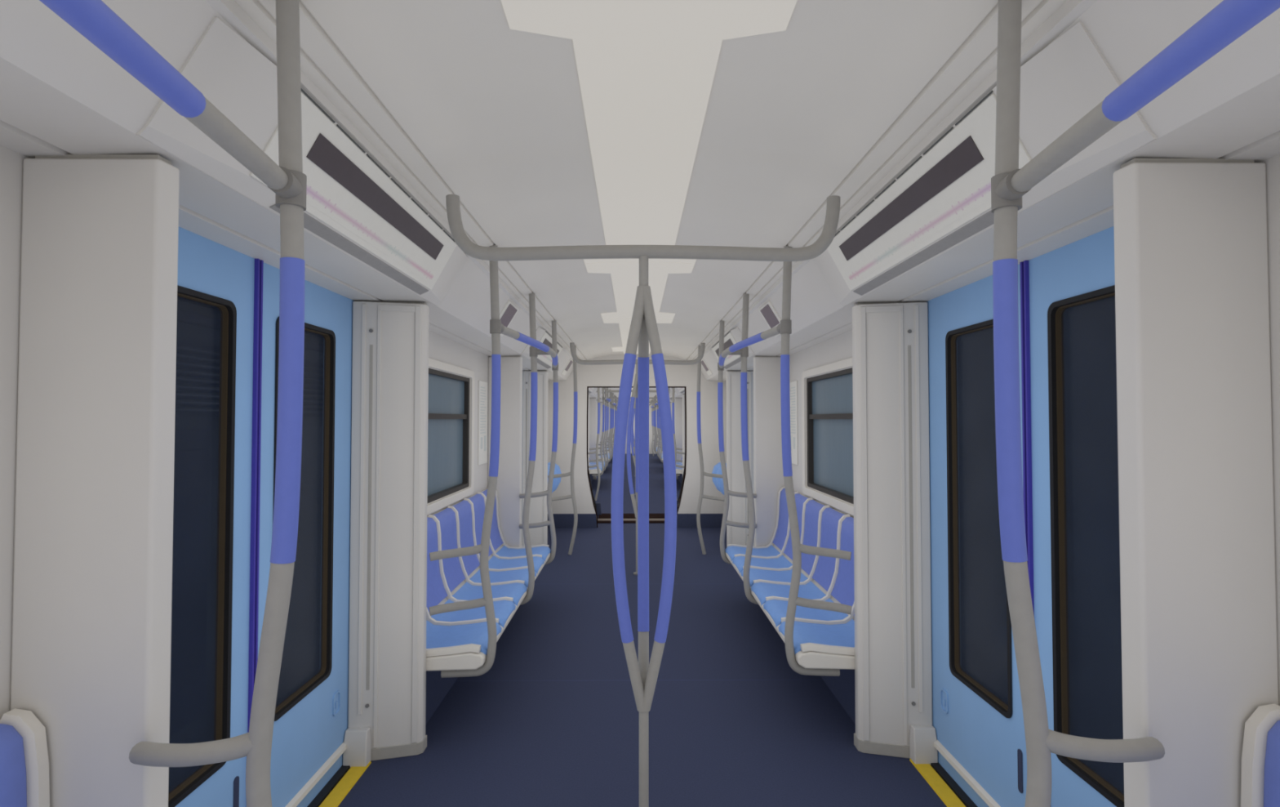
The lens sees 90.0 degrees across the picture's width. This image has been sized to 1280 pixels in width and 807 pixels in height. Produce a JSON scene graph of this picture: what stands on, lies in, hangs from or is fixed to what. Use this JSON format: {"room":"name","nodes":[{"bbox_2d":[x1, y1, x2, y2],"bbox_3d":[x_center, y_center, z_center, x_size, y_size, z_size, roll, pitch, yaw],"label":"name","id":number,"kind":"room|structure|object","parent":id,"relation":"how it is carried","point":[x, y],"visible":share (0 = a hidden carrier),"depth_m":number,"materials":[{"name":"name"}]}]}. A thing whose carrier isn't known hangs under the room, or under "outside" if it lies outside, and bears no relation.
{"room":"train carriage","nodes":[
{"label":"train carriage","id":0,"kind":"room"},
{"bbox_2d":[0,145,489,719],"bbox_3d":[-1.287,0.537,3.127,0.140,1.980,10.900,0,-1,0],"label":"wall","id":1,"kind":"structure","parent":0,"point":[442,348],"depth_m":1.22,"materials":[{"name":"plastic"}]},
{"bbox_2d":[168,226,355,806],"bbox_3d":[-1.253,0.512,2.037,0.109,1.985,1.470,0,-1,0],"label":"door","id":2,"kind":"structure","parent":1,"relation":"in","point":[228,324],"depth_m":2.01,"materials":[{"name":"blue metal"}]},
{"bbox_2d":[0,0,577,380],"bbox_3d":[-1.085,-0.654,3.158,0.625,0.438,10.900,0,-1,0],"label":"wall panel","id":3,"kind":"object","parent":1,"relation":"attached to","point":[61,95],"depth_m":1.20,"materials":[{"name":"plastic"}]},
{"bbox_2d":[135,17,467,306],"bbox_3d":[-0.857,-0.585,2.067,0.182,0.230,1.780,0,-1,0],"label":"panel","id":4,"kind":"object","parent":1,"relation":"attached to","point":[353,205],"visible":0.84,"depth_m":1.62,"materials":[{"name":"white plastic"}]},
{"bbox_2d":[426,357,475,515],"bbox_3d":[-1.241,0.196,4.031,0.068,0.895,1.320,0,-1,0],"label":"window","id":5,"kind":"structure","parent":1,"relation":"in","point":[451,410],"depth_m":4.20,"materials":[{"name":"blue glass"}]},
{"bbox_2d":[477,380,487,465],"bbox_3d":[-1.228,0.150,5.007,0.011,0.645,0.270,0,-1,0],"label":"notice","id":6,"kind":"object","parent":1,"relation":"attached to","point":[482,385],"visible":1,"depth_m":4.98,"materials":[{"name":"white paper"}]},
{"bbox_2d":[499,300,518,336],"bbox_3d":[-0.868,-0.542,4.112,0.122,0.188,0.320,0,-1,0],"label":"screen","id":7,"kind":"object","parent":1,"relation":"attached to","point":[508,312],"visible":0.73,"depth_m":4.08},
{"bbox_2d":[520,326,563,370],"bbox_3d":[-0.891,-0.488,6.036,0.182,0.230,1.780,0,-1,0],"label":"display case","id":8,"kind":"object","parent":1,"relation":"attached to","point":[545,361],"visible":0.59,"depth_m":5.76,"materials":[{"name":"white plastic"}]},
{"bbox_2d":[560,358,573,375],"bbox_3d":[-0.901,-0.449,7.936,0.122,0.188,0.320,0,-1,0],"label":"screen","id":9,"kind":"object","parent":1,"relation":"attached to","point":[571,361],"visible":0.92,"depth_m":7.88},
{"bbox_2d":[608,387,657,399],"bbox_3d":[-0.129,-0.416,18.285,1.600,0.174,17.040,0,-1,0],"label":"ceiling","id":10,"kind":"structure","parent":0,"point":[651,393],"depth_m":19.91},
{"bbox_2d":[612,398,659,453],"bbox_3d":[-0.204,0.915,26.805,2.720,2.380,0.060,0,-1,0],"label":"wall","id":11,"kind":"structure","parent":0,"point":[650,406],"depth_m":26.77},
{"bbox_2d":[626,410,635,453],"bbox_3d":[-0.203,1.144,26.739,0.660,1.880,0.060,0,-1,0],"label":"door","id":12,"kind":"structure","parent":11,"relation":"in","point":[628,411],"depth_m":26.75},
{"bbox_2d":[547,354,726,519],"bbox_3d":[-0.045,0.471,8.631,2.720,2.380,0.080,0,-1,0],"label":"wall","id":13,"kind":"structure","parent":0,"point":[600,375],"depth_m":8.59,"materials":[{"name":"plastic"}]},
{"bbox_2d":[547,513,723,527],"bbox_3d":[-0.045,1.568,8.593,2.720,0.185,0.082,0,-1,0],"label":"baseboard","id":14,"kind":"structure","parent":13,"relation":"attached to","point":[561,520],"depth_m":8.56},
{"bbox_2d":[586,386,686,527],"bbox_3d":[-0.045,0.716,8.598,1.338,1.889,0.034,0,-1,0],"label":"trim","id":15,"kind":"structure","parent":13,"relation":"attached to","point":[588,387],"depth_m":8.59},
{"bbox_2d":[337,453,946,806],"bbox_3d":[-0.077,1.779,12.205,2.800,0.060,29.090,0,-1,0],"label":"floor","id":16,"kind":"structure","parent":0,"point":[553,721],"depth_m":3.14,"materials":[{"name":"rubber"}]},
{"bbox_2d":[0,707,49,806],"bbox_3d":[-0.928,0.999,0.043,0.522,0.905,2.330,0,-1,0],"label":"seat","id":17,"kind":"object","parent":16,"relation":"on","point":[24,781],"visible":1,"depth_m":1.18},
{"bbox_2d":[128,0,305,806],"bbox_3d":[-0.781,0.215,1.176,0.314,1.964,0.065,0,-1,6],"label":"pole","id":18,"kind":"object","parent":17,"relation":"attached to","point":[255,744],"visible":0.99,"depth_m":1.16,"materials":[{"name":"metal"}]},
{"bbox_2d":[39,0,306,211],"bbox_3d":[-0.583,-0.408,0.647,0.057,0.062,1.143,0,-1,-7],"label":"handrail","id":19,"kind":"object","parent":18,"relation":"attached to","point":[94,20],"visible":0.99,"depth_m":0.80,"materials":[{"name":"grey paint"}]},
{"bbox_2d":[10,154,179,806],"bbox_3d":[-1.077,0.498,1.305,0.295,1.967,0.177,0,-1,0],"label":"partition panel","id":20,"kind":"object","parent":16,"relation":"on","point":[91,642],"visible":1,"depth_m":1.23,"materials":[{"name":"plastic"}]},
{"bbox_2d":[319,760,371,806],"bbox_3d":[-1.163,1.497,2.014,0.070,0.010,1.380,0,-1,0],"label":"threshold strip","id":21,"kind":"object","parent":16,"relation":"on","point":[343,787],"visible":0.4,"depth_m":2.51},
{"bbox_2d":[342,301,428,767],"bbox_3d":[-1.090,0.534,2.772,0.295,1.967,0.177,0,-1,0],"label":"pillar","id":22,"kind":"structure","parent":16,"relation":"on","point":[388,502],"depth_m":2.76,"materials":[{"name":"plastic"}]},
{"bbox_2d":[425,488,551,724],"bbox_3d":[-0.963,1.096,4.011,0.522,0.905,2.330,0,-1,0],"label":"seat","id":23,"kind":"object","parent":16,"relation":"on","point":[455,639],"visible":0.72,"depth_m":3.64,"materials":[{"name":"plastic"}]},
{"bbox_2d":[429,244,501,677],"bbox_3d":[-0.796,0.258,2.920,0.315,1.964,0.062,0,-1,-6],"label":"pole","id":24,"kind":"object","parent":23,"relation":"attached to","point":[486,601],"visible":0.93,"depth_m":2.90,"materials":[{"name":"metal"}]},
{"bbox_2d":[489,319,558,370],"bbox_3d":[-0.621,-0.325,4.049,0.156,0.062,2.270,0,-1,0],"label":"handrail","id":25,"kind":"object","parent":24,"relation":"attached to","point":[538,347],"visible":1,"depth_m":3.43,"materials":[{"name":"grey paint"}]},
{"bbox_2d":[520,293,537,604],"bbox_3d":[-0.777,0.285,4.033,0.258,1.964,0.041,0,-1,0],"label":"pole","id":26,"kind":"object","parent":23,"relation":"attached to","point":[533,434],"visible":0.91,"depth_m":4.02,"materials":[{"name":"metal"}]},
{"bbox_2d":[519,320,558,564],"bbox_3d":[-0.816,0.312,5.145,0.314,1.964,0.065,0,-1,6],"label":"pole","id":27,"kind":"object","parent":23,"relation":"attached to","point":[550,522],"visible":0.86,"depth_m":5.12,"materials":[{"name":"metal"}]},
{"bbox_2d":[488,355,522,546],"bbox_3d":[-1.112,0.596,5.274,0.295,1.967,0.177,0,-1,0],"label":"screen","id":28,"kind":"object","parent":16,"relation":"on","point":[508,486],"visible":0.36,"depth_m":5.20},
{"bbox_2d":[521,369,547,546],"bbox_3d":[-1.125,0.631,6.740,0.295,1.967,0.177,0,-1,0],"label":"screen","id":29,"kind":"object","parent":16,"relation":"on","point":[538,511],"visible":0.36,"depth_m":6.73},
{"bbox_2d":[547,462,561,493],"bbox_3d":[-1.124,1.177,7.644,0.264,0.920,1.240,0,-1,0],"label":"seats","id":30,"kind":"object","parent":16,"relation":"on","point":[556,482],"visible":0.16,"depth_m":7.89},
{"bbox_2d":[547,345,577,554],"bbox_3d":[-0.829,0.497,6.884,0.319,2.249,0.060,0,-1,-6],"label":"pole","id":31,"kind":"object","parent":16,"relation":"on","point":[572,496],"visible":0.92,"depth_m":6.87,"materials":[{"name":"metal"}]},
{"bbox_2d":[587,394,589,470],"bbox_3d":[-1.179,0.785,13.018,0.295,1.967,0.177,0,-1,0],"label":"screen","id":32,"kind":"object","parent":16,"relation":"on","point":[588,394],"visible":0.06,"depth_m":13.04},
{"bbox_2d":[589,397,596,479],"bbox_3d":[-1.201,0.846,15.521,0.295,1.967,0.177,0,-1,0],"label":"screen","id":33,"kind":"object","parent":16,"relation":"on","point":[593,401],"visible":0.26,"depth_m":15.44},
{"bbox_2d":[587,387,599,500],"bbox_3d":[-0.868,0.608,11.420,0.319,2.249,0.060,0,-1,5],"label":"pole","id":34,"kind":"object","parent":16,"relation":"on","point":[598,388],"visible":0.85,"depth_m":11.40,"materials":[{"name":"metal"}]},
{"bbox_2d":[589,456,604,481],"bbox_3d":[-1.052,1.346,14.258,0.522,0.905,2.330,0,-1,0],"label":"seat","id":35,"kind":"object","parent":16,"relation":"on","point":[593,470],"visible":0.21,"depth_m":13.83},
{"bbox_2d":[589,387,604,475],"bbox_3d":[-0.885,0.508,13.167,0.315,1.964,0.062,0,-1,-6],"label":"pole","id":36,"kind":"object","parent":35,"relation":"attached to","point":[603,401],"visible":0.85,"depth_m":13.15,"materials":[{"name":"metal"}]},
{"bbox_2d":[602,396,611,402],"bbox_3d":[-0.710,-0.075,14.295,0.156,0.062,2.270,0,-1,0],"label":"handrail","id":37,"kind":"object","parent":36,"relation":"attached to","point":[606,399],"visible":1,"depth_m":13.72,"materials":[{"name":"metal"}]},
{"bbox_2d":[597,387,608,466],"bbox_3d":[-0.905,0.563,15.391,0.314,1.964,0.065,0,-1,6],"label":"pole","id":38,"kind":"object","parent":35,"relation":"attached to","point":[607,427],"visible":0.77,"depth_m":15.37,"materials":[{"name":"metal"}]},
{"bbox_2d":[603,390,607,470],"bbox_3d":[-0.866,0.535,14.279,0.258,1.964,0.041,0,-1,0],"label":"pole","id":39,"kind":"object","parent":35,"relation":"attached to","point":[606,406],"visible":0.8,"depth_m":14.26,"materials":[{"name":"metal"}]},
{"bbox_2d":[596,399,599,461],"bbox_3d":[-1.214,0.882,16.987,0.295,1.967,0.177,0,-1,0],"label":"screen","id":40,"kind":"object","parent":16,"relation":"on","point":[598,450],"visible":0.02,"depth_m":17.00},
{"bbox_2d":[600,401,604,453],"bbox_3d":[-1.236,0.943,19.489,0.295,1.967,0.177,0,-1,0],"label":"screen","id":41,"kind":"object","parent":16,"relation":"on","point":[601,402],"visible":0.02,"depth_m":19.41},
{"bbox_2d":[600,452,611,461],"bbox_3d":[-1.087,1.443,18.226,0.522,0.905,2.330,0,-1,0],"label":"seat","id":42,"kind":"object","parent":16,"relation":"on","point":[608,453],"visible":0.12,"depth_m":17.45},
{"bbox_2d":[600,389,611,462],"bbox_3d":[-0.920,0.605,17.135,0.315,1.964,0.062,0,-1,-6],"label":"pole","id":43,"kind":"object","parent":42,"relation":"attached to","point":[608,440],"visible":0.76,"depth_m":17.12,"materials":[{"name":"metal"}]},
{"bbox_2d":[606,392,613,456],"bbox_3d":[-0.940,0.660,19.360,0.314,1.964,0.065,0,-1,6],"label":"pole","id":44,"kind":"object","parent":42,"relation":"attached to","point":[612,393],"visible":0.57,"depth_m":19.34,"materials":[{"name":"metal"}]},
{"bbox_2d":[609,396,613,458],"bbox_3d":[-0.901,0.632,18.248,0.258,1.964,0.041,0,-1,0],"label":"pole","id":45,"kind":"object","parent":42,"relation":"attached to","point":[611,397],"visible":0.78,"depth_m":18.23,"materials":[{"name":"metal"}]},
{"bbox_2d":[597,513,664,523],"bbox_3d":[-0.052,1.678,9.347,1.120,0.022,0.830,0,-1,0],"label":"threshold","id":46,"kind":"object","parent":16,"relation":"on","point":[603,517],"visible":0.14,"depth_m":9.28,"materials":[{"name":"brown metal"}]},
{"bbox_2d":[626,363,637,574],"bbox_3d":[-0.043,0.609,6.005,0.183,1.975,0.206,1,-2,-30],"label":"pole","id":47,"kind":"object","parent":16,"relation":"on","point":[634,391],"visible":0.45,"depth_m":5.98,"materials":[{"name":"metal"}]},
{"bbox_2d":[569,342,705,364],"bbox_3d":[-0.023,-0.469,6.043,1.279,0.210,0.042,0,-1,0],"label":"crossbar","id":48,"kind":"object","parent":47,"relation":"attached to","point":[575,357],"visible":0.92,"depth_m":6.03,"materials":[{"name":"grey paint"}]},
{"bbox_2d":[631,394,635,494],"bbox_3d":[-0.098,0.763,12.283,0.183,1.975,0.206,1,-2,-30],"label":"pole","id":49,"kind":"object","parent":16,"relation":"on","point":[634,406],"visible":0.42,"depth_m":12.26,"materials":[{"name":"metal"}]},
{"bbox_2d":[604,387,656,392],"bbox_3d":[-0.077,-0.315,12.321,1.279,0.210,0.042,0,-1,0],"label":"crossbar","id":50,"kind":"object","parent":49,"relation":"attached to","point":[605,388],"visible":0.3,"depth_m":12.30,"materials":[{"name":"grey paint"}]},
{"bbox_2d":[632,408,635,475],"bbox_3d":[-0.133,0.860,16.251,0.183,1.975,0.206,1,-2,-30],"label":"pole","id":51,"kind":"object","parent":16,"relation":"on","point":[634,409],"visible":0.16,"depth_m":16.21,"materials":[{"name":"metal"}]},
{"bbox_2d":[610,392,657,399],"bbox_3d":[-0.112,-0.218,16.290,1.279,0.210,0.042,0,-1,0],"label":"crossbar","id":52,"kind":"object","parent":51,"relation":"attached to","point":[611,394],"visible":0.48,"depth_m":16.27,"materials":[{"name":"grey paint"}]},
{"bbox_2d":[611,255,676,806],"bbox_3d":[-0.009,0.512,2.036,0.183,1.975,0.206,1,-2,-30],"label":"pole","id":53,"kind":"object","parent":16,"relation":"on","point":[643,330],"visible":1,"depth_m":2.02,"materials":[{"name":"metal"}]},
{"bbox_2d":[445,194,840,261],"bbox_3d":[0.012,-0.566,2.075,1.279,0.210,0.042,0,-1,0],"label":"crossbar","id":54,"kind":"object","parent":53,"relation":"attached to","point":[461,239],"visible":1,"depth_m":2.06,"materials":[{"name":"grey paint"}]},
{"bbox_2d":[651,399,657,456],"bbox_3d":[0.609,0.942,25.082,0.319,2.249,0.060,0,-1,5],"label":"pole","id":55,"kind":"object","parent":16,"relation":"on","point":[652,399],"visible":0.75,"depth_m":25.07,"materials":[{"name":"metal"}]},
{"bbox_2d":[671,399,675,428],"bbox_3d":[0.977,0.882,17.006,0.295,1.967,0.177,0,-1,0],"label":"screen","id":56,"kind":"object","parent":16,"relation":"on","point":[674,399],"visible":0.02,"depth_m":17.02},
{"bbox_2d":[671,387,684,500],"bbox_3d":[0.729,0.608,11.434,0.319,2.249,0.060,0,-1,-6],"label":"pole","id":57,"kind":"object","parent":16,"relation":"on","point":[673,388],"visible":0.59,"depth_m":11.42,"materials":[{"name":"metal"}]},
{"bbox_2d":[675,397,682,479],"bbox_3d":[0.990,0.846,15.540,0.295,1.967,0.177,0,-1,0],"label":"screen","id":58,"kind":"object","parent":16,"relation":"on","point":[678,401],"visible":0.3,"depth_m":15.46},
{"bbox_2d":[675,453,682,483],"bbox_3d":[0.863,1.347,14.274,0.522,0.905,2.330,0,-1,0],"label":"seat","id":59,"kind":"object","parent":16,"relation":"on","point":[678,470],"visible":0.12,"depth_m":14.34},
{"bbox_2d":[668,387,682,475],"bbox_3d":[0.715,0.509,13.180,0.314,1.964,0.066,0,-1,6],"label":"pole","id":60,"kind":"object","parent":59,"relation":"attached to","point":[677,448],"visible":0.18,"depth_m":13.15,"materials":[{"name":"metal"}]},
{"bbox_2d":[682,393,684,475],"bbox_3d":[1.012,0.785,13.037,0.295,1.967,0.177,0,-1,0],"label":"screen","id":61,"kind":"object","parent":16,"relation":"on","point":[683,394],"visible":0.12,"depth_m":13.06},
{"bbox_2d":[696,345,724,554],"bbox_3d":[0.768,0.497,6.898,0.319,2.249,0.060,0,-1,5],"label":"pole","id":62,"kind":"object","parent":16,"relation":"on","point":[702,495],"visible":0.95,"depth_m":6.88,"materials":[{"name":"metal"}]},
{"bbox_2d":[711,462,726,494],"bbox_3d":[1.050,1.178,7.663,0.264,0.920,1.240,0,-1,0],"label":"seats","id":63,"kind":"object","parent":16,"relation":"on","point":[718,482],"visible":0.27,"depth_m":7.69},
{"bbox_2d":[726,370,754,546],"bbox_3d":[1.066,0.632,6.760,0.295,1.967,0.177,0,-1,0],"label":"screen","id":64,"kind":"object","parent":16,"relation":"on","point":[738,511],"visible":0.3,"depth_m":6.75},
{"bbox_2d":[753,355,784,546],"bbox_3d":[1.079,0.596,5.293,0.295,1.967,0.177,0,-1,0],"label":"screen","id":65,"kind":"object","parent":16,"relation":"on","point":[768,475],"visible":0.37,"depth_m":5.21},
{"bbox_2d":[724,486,855,724],"bbox_3d":[0.953,1.096,4.028,0.522,0.905,2.330,0,-1,0],"label":"seat","id":66,"kind":"object","parent":16,"relation":"on","point":[823,638],"visible":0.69,"depth_m":3.65,"materials":[{"name":"plastic"}]},
{"bbox_2d":[717,320,756,564],"bbox_3d":[0.785,0.313,5.159,0.314,1.964,0.066,0,-1,-7],"label":"pole","id":67,"kind":"object","parent":66,"relation":"attached to","point":[725,522],"visible":0.85,"depth_m":5.14,"materials":[{"name":"metal"}]},
{"bbox_2d":[740,293,758,604],"bbox_3d":[0.766,0.285,4.046,0.258,1.964,0.041,0,-1,0],"label":"pole","id":68,"kind":"object","parent":66,"relation":"attached to","point":[744,444],"visible":0.91,"depth_m":4.03,"materials":[{"name":"metal"}]},
{"bbox_2d":[780,245,852,675],"bbox_3d":[0.805,0.258,2.934,0.314,1.964,0.066,0,-1,6],"label":"pole","id":69,"kind":"object","parent":66,"relation":"attached to","point":[793,600],"visible":0.97,"depth_m":2.91,"materials":[{"name":"metal"}]},
{"bbox_2d":[717,319,791,370],"bbox_3d":[0.610,-0.325,4.060,0.156,0.062,2.270,0,-1,0],"label":"handrail","id":70,"kind":"object","parent":69,"relation":"attached to","point":[740,348],"visible":0.99,"depth_m":3.45,"materials":[{"name":"grey paint"}]},
{"bbox_2d":[852,302,937,764],"bbox_3d":[1.101,0.535,2.791,0.295,1.967,0.177,0,-1,0],"label":"screen","id":71,"kind":"object","parent":16,"relation":"on","point":[893,677],"visible":1,"depth_m":2.78,"materials":[{"name":"plastic"}]},
{"bbox_2d":[909,758,965,806],"bbox_3d":[1.187,1.497,2.034,0.070,0.010,1.380,0,-1,0],"label":"threshold strip","id":72,"kind":"object","parent":16,"relation":"on","point":[944,791],"visible":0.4,"depth_m":2.52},
{"bbox_2d":[1112,158,1279,806],"bbox_3d":[1.114,0.499,1.325,0.295,1.967,0.177,0,-1,0],"label":"partition panel","id":73,"kind":"object","parent":16,"relation":"on","point":[1197,536],"visible":1,"depth_m":1.25,"materials":[{"name":"plastic"}]},
{"bbox_2d":[1240,702,1279,806],"bbox_3d":[0.987,0.999,0.059,0.522,0.905,2.330,0,-1,0],"label":"seat","id":74,"kind":"object","parent":16,"relation":"on","point":[1260,755],"visible":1,"depth_m":1.20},
{"bbox_2d":[992,0,1164,806],"bbox_3d":[0.820,0.216,1.190,0.314,1.964,0.066,0,-1,-7],"label":"pole","id":75,"kind":"object","parent":74,"relation":"attached to","point":[1041,740],"visible":1,"depth_m":1.18,"materials":[{"name":"metal"}]},
{"bbox_2d":[991,0,1279,213],"bbox_3d":[0.632,-0.408,0.658,0.057,0.062,1.143,0,-1,6],"label":"handrail","id":76,"kind":"object","parent":75,"relation":"attached to","point":[1229,20],"visible":0.99,"depth_m":0.80,"materials":[{"name":"grey paint"}]},
{"bbox_3d":[0.794,1.541,22.212,0.522,0.905,2.330,0,-1,0],"label":"seat","id":77,"kind":"object","parent":16,"relation":"on","visible":0},
{"bbox_2d":[653,400,656,451],"bbox_3d":[0.608,0.730,22.230,0.258,1.964,0.041,0,-1,0],"label":"pole","id":78,"kind":"object","parent":77,"relation":"attached to","point":[655,400],"visible":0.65,"depth_m":22.21,"materials":[{"name":"metal"}]},
{"bbox_2d":[654,395,657,453],"bbox_3d":[0.646,0.703,21.118,0.314,1.964,0.066,0,-1,6],"label":"pole","id":79,"kind":"object","parent":77,"relation":"attached to","point":[656,443],"visible":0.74,"depth_m":21.11,"materials":[{"name":"metal"}]},
{"bbox_2d":[653,399,661,450],"bbox_3d":[0.627,0.757,23.343,0.314,1.964,0.066,0,-1,-7],"label":"pole","id":80,"kind":"object","parent":77,"relation":"attached to","point":[653,399],"visible":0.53,"depth_m":23.32,"materials":[{"name":"metal"}]},
{"bbox_2d":[234,0,1066,359],"bbox_3d":[0.003,-0.786,3.170,1.600,0.174,10.900,0,-1,0],"label":"ceiling","id":81,"kind":"structure","parent":0,"point":[484,112],"depth_m":1.77,"materials":[{"name":"plastic"}]},
{"bbox_2d":[585,262,639,318],"bbox_3d":[-0.163,-0.761,4.489,0.303,0.020,1.939,0,-1,0],"label":"recessed light","id":82,"kind":"object","parent":81,"relation":"in","point":[625,278],"depth_m":4.07,"materials":[{"name":"grey"}]},
{"bbox_2d":[602,317,631,349],"bbox_3d":[-0.208,-0.708,6.668,0.249,0.020,2.424,0,-1,0],"label":"recessed light","id":83,"kind":"object","parent":81,"relation":"in","point":[624,323],"depth_m":5.99,"materials":[{"name":"grey"}]},
{"bbox_2d":[612,348,650,354],"bbox_3d":[-0.042,-0.669,8.244,0.610,0.020,0.649,0,-1,0],"label":"recessed light","id":84,"kind":"object","parent":81,"relation":"in","point":[617,349],"visible":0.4,"depth_m":8.07,"materials":[{"name":"grey"}]},
{"bbox_2d":[500,0,797,263],"bbox_3d":[0.009,-0.813,2.371,0.610,0.020,2.350,0,-1,0],"label":"recessed light","id":85,"kind":"object","parent":81,"relation":"in","point":[646,68],"visible":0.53,"depth_m":1.65,"materials":[{"name":"white"}]},
{"bbox_2d":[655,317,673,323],"bbox_3d":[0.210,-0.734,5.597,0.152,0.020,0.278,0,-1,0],"label":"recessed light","id":86,"kind":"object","parent":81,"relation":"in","point":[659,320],"depth_m":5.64,"materials":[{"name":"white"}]},
{"bbox_2d":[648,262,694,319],"bbox_3d":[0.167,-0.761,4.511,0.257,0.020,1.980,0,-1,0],"label":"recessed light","id":87,"kind":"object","parent":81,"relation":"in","point":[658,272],"depth_m":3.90,"materials":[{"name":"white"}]},
{"bbox_2d":[789,153,1279,705],"bbox_3d":[1.292,0.537,3.149,0.140,1.980,10.900,0,-1,0],"label":"wall","id":88,"kind":"structure","parent":0,"point":[838,348],"depth_m":1.25,"materials":[{"name":"plastic"}]},
{"bbox_2d":[701,358,712,375],"bbox_3d":[0.823,-0.448,7.951,0.122,0.188,0.320,0,-1,0],"label":"screen","id":89,"kind":"object","parent":88,"relation":"attached to","point":[706,367],"visible":0.81,"depth_m":7.89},
{"bbox_2d":[711,327,755,370],"bbox_3d":[0.846,-0.487,6.051,0.182,0.230,1.780,0,-1,0],"label":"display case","id":90,"kind":"object","parent":88,"relation":"attached to","point":[734,335],"visible":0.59,"depth_m":5.76,"materials":[{"name":"white plastic"}]},
{"bbox_2d":[758,300,782,337],"bbox_3d":[0.857,-0.542,4.127,0.122,0.188,0.320,0,-1,0],"label":"screen","id":91,"kind":"object","parent":88,"relation":"attached to","point":[767,311],"visible":0.77,"depth_m":4.09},
{"bbox_2d":[789,380,798,464],"bbox_3d":[1.200,0.150,5.029,0.011,0.645,0.270,0,-1,0],"label":"notice","id":92,"kind":"object","parent":88,"relation":"attached to","point":[793,384],"visible":0.78,"depth_m":4.97,"materials":[{"name":"white paper"}]},
{"bbox_2d":[801,357,853,515],"bbox_3d":[1.231,0.197,4.052,0.068,0.895,1.320,0,-1,0],"label":"window","id":93,"kind":"structure","parent":88,"relation":"in","point":[827,399],"depth_m":4.18,"materials":[{"name":"blue glass"}]},
{"bbox_2d":[813,21,1158,306],"bbox_3d":[0.881,-0.585,2.083,0.182,0.230,1.780,0,-1,0],"label":"display panel","id":94,"kind":"object","parent":88,"relation":"attached to","point":[941,201],"visible":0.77,"depth_m":1.65,"materials":[{"name":"white plastic"}]},
{"bbox_2d":[696,0,1279,380],"bbox_3d":[1.090,-0.654,3.176,0.625,0.438,10.900,0,-1,0],"label":"wall panel","id":95,"kind":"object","parent":88,"relation":"attached to","point":[1228,108],"depth_m":1.24,"materials":[{"name":"plastic"}]},
{"bbox_2d":[925,226,1124,806],"bbox_3d":[1.278,0.513,2.059,0.109,1.985,1.470,0,-1,0],"label":"door","id":96,"kind":"structure","parent":88,"relation":"in","point":[1066,294],"depth_m":2.04,"materials":[{"name":"blue metal"}]},
{"bbox_3d":[-0.055,0.497,9.701,2.720,2.380,0.080,0,-1,0],"label":"wall","id":97,"kind":"structure","parent":0,"visible":0},
{"bbox_2d":[595,502,601,515],"bbox_3d":[-0.055,1.595,9.685,2.720,0.185,0.082,0,-1,0],"label":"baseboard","id":98,"kind":"structure","parent":97,"relation":"attached to","point":[597,504],"depth_m":9.64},
{"bbox_3d":[-1.419,0.906,18.242,0.140,1.980,17.040,0,-1,0],"label":"wall","id":99,"kind":"structure","parent":0,"visible":0},
{"bbox_2d":[596,388,604,399],"bbox_3d":[-0.981,-0.237,16.283,0.182,0.230,1.780,0,-1,0],"label":"display case","id":100,"kind":"object","parent":99,"relation":"attached to","point":[601,391],"visible":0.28,"depth_m":15.88,"materials":[{"name":"plastic"}]},
{"bbox_2d":[588,387,614,405],"bbox_3d":[-1.217,-0.285,18.273,0.625,0.438,17.040,0,-1,0],"label":"trim","id":101,"kind":"structure","parent":99,"relation":"attached to","point":[592,394],"depth_m":14.75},
{"bbox_3d":[1.161,0.906,18.264,0.140,1.980,17.040,0,-1,0],"label":"wall","id":102,"kind":"structure","parent":0,"visible":0},
{"bbox_2d":[656,387,684,403],"bbox_3d":[0.958,-0.284,18.291,0.625,0.438,17.040,0,-1,0],"label":"trim","id":103,"kind":"structure","parent":102,"relation":"attached to","point":[679,394],"depth_m":14.42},
{"bbox_2d":[669,389,675,399],"bbox_3d":[0.757,-0.237,16.298,0.182,0.230,1.780,0,-1,0],"label":"display case","id":104,"kind":"object","parent":102,"relation":"attached to","point":[670,392],"visible":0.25,"depth_m":15.66,"materials":[{"name":"plastic"}]},
{"bbox_2d":[677,387,684,393],"bbox_3d":[0.791,-0.334,12.329,0.182,0.230,1.780,0,-1,0],"label":"display case","id":105,"kind":"object","parent":102,"relation":"attached to","point":[682,390],"visible":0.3,"depth_m":12.43,"materials":[{"name":"plastic"}]},
{"bbox_3d":[-1.122,1.540,22.195,0.522,0.905,2.330,0,-1,0],"label":"seat","id":106,"kind":"object","parent":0,"visible":0},
{"bbox_2d":[606,395,615,445],"bbox_3d":[-0.955,0.702,21.104,0.315,1.964,0.062,0,-1,-6],"label":"pole","id":107,"kind":"object","parent":106,"relation":"attached to","point":[614,395],"visible":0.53,"depth_m":21.09,"materials":[{"name":"metal"}]},
{"bbox_3d":[0.828,1.444,18.243,0.522,0.905,2.330,0,-1,0],"label":"seat","id":108,"kind":"object","parent":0,"visible":0},
{"bbox_2d":[656,400,661,456],"bbox_3d":[0.661,0.660,19.374,0.314,1.964,0.066,0,-1,-7],"label":"pole","id":109,"kind":"object","parent":108,"relation":"attached to","point":[657,400],"visible":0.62,"depth_m":19.35,"materials":[{"name":"metal"}]},
{"bbox_2d":[657,406,661,458],"bbox_3d":[0.642,0.633,18.261,0.258,1.964,0.041,0,-1,0],"label":"pole","id":110,"kind":"object","parent":108,"relation":"attached to","point":[658,406],"visible":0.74,"depth_m":18.24,"materials":[{"name":"metal"}]},
{"bbox_2d":[659,421,662,462],"bbox_3d":[0.681,0.606,17.149,0.314,1.964,0.066,0,-1,6],"label":"pole","id":111,"kind":"object","parent":108,"relation":"attached to","point":[661,449],"visible":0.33,"depth_m":17.12,"materials":[{"name":"metal"}]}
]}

